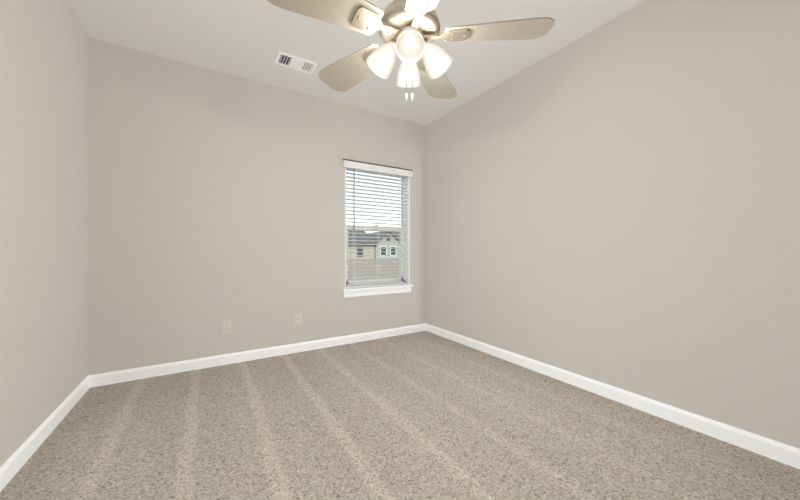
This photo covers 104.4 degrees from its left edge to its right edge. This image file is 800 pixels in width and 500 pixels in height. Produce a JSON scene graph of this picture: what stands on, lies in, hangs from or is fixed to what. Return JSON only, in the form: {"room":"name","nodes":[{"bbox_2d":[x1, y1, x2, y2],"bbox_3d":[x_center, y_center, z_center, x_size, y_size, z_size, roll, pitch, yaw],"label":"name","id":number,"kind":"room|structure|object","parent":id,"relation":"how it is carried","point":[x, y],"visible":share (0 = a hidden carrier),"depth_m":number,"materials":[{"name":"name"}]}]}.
{"room":"empty bedroom","nodes":[
{"label":"empty bedroom","id":0,"kind":"room"},
{"bbox_2d":[0,0,87,466],"bbox_3d":[-1.402,-0.295,0.601,0.150,2.750,4.520,0,0,-32],"label":"wall","id":1,"kind":"structure","parent":0,"point":[43,209],"depth_m":1.75,"materials":[{"name":"paint"}]},
{"bbox_2d":[0,375,89,491],"bbox_3d":[-1.333,1.032,0.644,0.014,0.095,4.220,0,0,-32],"label":"baseboard","id":2,"kind":"structure","parent":1,"relation":"attached to","point":[16,461],"depth_m":1.70,"materials":[{"name":"white wood"}]},
{"bbox_2d":[88,37,425,374],"bbox_3d":[-1.092,-0.295,3.365,3.290,2.750,0.150,0,0,-32],"label":"wall","id":3,"kind":"structure","parent":0,"point":[216,199],"depth_m":2.90,"materials":[{"name":"paint"}]},
{"bbox_2d":[222,320,230,333],"bbox_3d":[-1.638,0.730,2.933,0.078,0.128,0.008,0,0,-32],"label":"electrical outlet","id":4,"kind":"object","parent":3,"relation":"attached to","point":[226,326],"visible":1,"depth_m":2.93,"materials":[{"name":"white plastic"}]},
{"bbox_2d":[89,323,425,387],"bbox_3d":[-1.049,1.032,3.295,3.290,0.095,0.014,0,0,-32],"label":"baseboard","id":5,"kind":"structure","parent":3,"relation":"attached to","point":[108,378],"depth_m":2.97,"materials":[{"name":"white wood"}]},
{"bbox_2d":[294,313,301,324],"bbox_3d":[-1.075,0.730,3.277,0.078,0.128,0.016,0,0,-32],"label":"electrical outlet","id":6,"kind":"object","parent":3,"relation":"attached to","point":[297,318],"visible":1,"depth_m":3.27,"materials":[{"name":"white plastic"}]},
{"bbox_2d":[346,170,405,285],"bbox_3d":[-0.307,-0.275,3.882,0.890,1.450,0.077,0,0,-32],"label":"window","id":7,"kind":"structure","parent":3,"relation":"in","point":[383,281],"depth_m":3.94,"materials":[{"name":"clear glass"}]},
{"bbox_2d":[343,159,412,288],"bbox_3d":[-0.261,-0.294,3.809,0.940,1.481,0.097,0,0,-32],"label":"window blinds","id":8,"kind":"object","parent":7,"relation":"attached to","point":[364,167],"visible":0.92,"depth_m":3.79,"materials":[{"name":"white plastic"}]},
{"bbox_2d":[345,167,409,288],"bbox_3d":[-0.273,-0.275,3.828,0.890,1.450,0.076,0,0,-32],"label":"liner","id":9,"kind":"object","parent":3,"relation":"in","point":[408,236],"visible":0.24,"depth_m":4.04,"materials":[{"name":"white"}]},
{"bbox_2d":[343,285,412,297],"bbox_3d":[-0.261,0.497,3.809,0.950,0.095,0.120,0,0,-32],"label":"window sill","id":10,"kind":"structure","parent":3,"relation":"attached to","point":[357,292],"depth_m":3.75,"materials":[{"name":"white wood"}]},
{"bbox_2d":[67,0,645,125],"bbox_3d":[0.059,-1.730,1.508,3.590,0.120,4.520,0,0,-32],"label":"ceiling","id":11,"kind":"structure","parent":0,"point":[248,39],"depth_m":2.47,"materials":[{"name":"paint"}]},
{"bbox_2d":[275,51,317,73],"bbox_3d":[-0.925,-1.665,2.764,0.330,0.013,0.190,0,0,-32],"label":"ceiling vent","id":12,"kind":"object","parent":11,"relation":"in","point":[295,62],"visible":0.98,"depth_m":2.76,"materials":[{"name":"white metal"}]},
{"bbox_2d":[267,0,554,100],"bbox_3d":[0.005,-1.192,1.466,1.220,0.955,1.270,0,0,-32],"label":"ceiling fan","id":13,"kind":"object","parent":11,"relation":"hanging from","point":[409,31],"visible":1,"depth_m":1.43,"materials":[{"name":"beige wood"}]},
{"bbox_2d":[0,331,799,499],"bbox_3d":[0.059,1.140,1.508,3.590,0.120,4.520,0,0,-32],"label":"floor","id":14,"kind":"structure","parent":0,"point":[424,415],"depth_m":1.76,"materials":[{"name":"beige carpet"}]},
{"bbox_2d":[426,0,799,448],"bbox_3d":[1.521,-0.295,2.414,0.150,2.750,4.520,0,0,-32],"label":"wall","id":15,"kind":"structure","parent":0,"point":[614,202],"depth_m":2.08,"materials":[{"name":"paint"}]},
{"bbox_2d":[425,324,799,468],"bbox_3d":[1.452,1.032,2.371,0.014,0.095,4.220,0,0,-32],"label":"baseboard","id":16,"kind":"structure","parent":15,"relation":"attached to","point":[768,448],"depth_m":2.03,"materials":[{"name":"white wood"}]},
{"label":"outside","id":17,"kind":"structure","parent":0,"visible":0},
{"bbox_3d":[-36.847,4.280,97.381,200.000,0.200,195.640,0,0,-32],"label":"ground","id":18,"kind":"structure","parent":17,"visible":0},
{"bbox_2d":[348,230,374,258],"bbox_3d":[-11.330,0.470,47.688,12.700,7.420,9.700,0,0,-32],"label":"house","id":19,"kind":"structure","parent":18,"relation":"on","point":[361,246],"depth_m":46.31,"materials":[{"name":"beige"}]},
{"bbox_2d":[348,259,399,279],"bbox_3d":[-3.009,2.370,18.137,16.700,3.620,9.700,0,0,-32],"label":"fence","id":20,"kind":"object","parent":18,"relation":"on","point":[372,266],"depth_m":17.64,"materials":[{"name":"beige wood"}]},
{"bbox_2d":[368,232,399,257],"bbox_3d":[-4.455,0.595,52.539,5.100,7.170,10.700,0,0,-32],"label":"house","id":21,"kind":"structure","parent":18,"relation":"on","point":[387,246],"depth_m":48.37,"materials":[{"name":"grey"}]},
{"bbox_2d":[391,232,399,240],"bbox_3d":[2.166,0.420,57.233,9.700,7.520,10.700,0,0,-32],"label":"house","id":22,"kind":"structure","parent":18,"relation":"on","point":[396,236],"depth_m":53.66,"materials":[{"name":"grey"}]}
]}

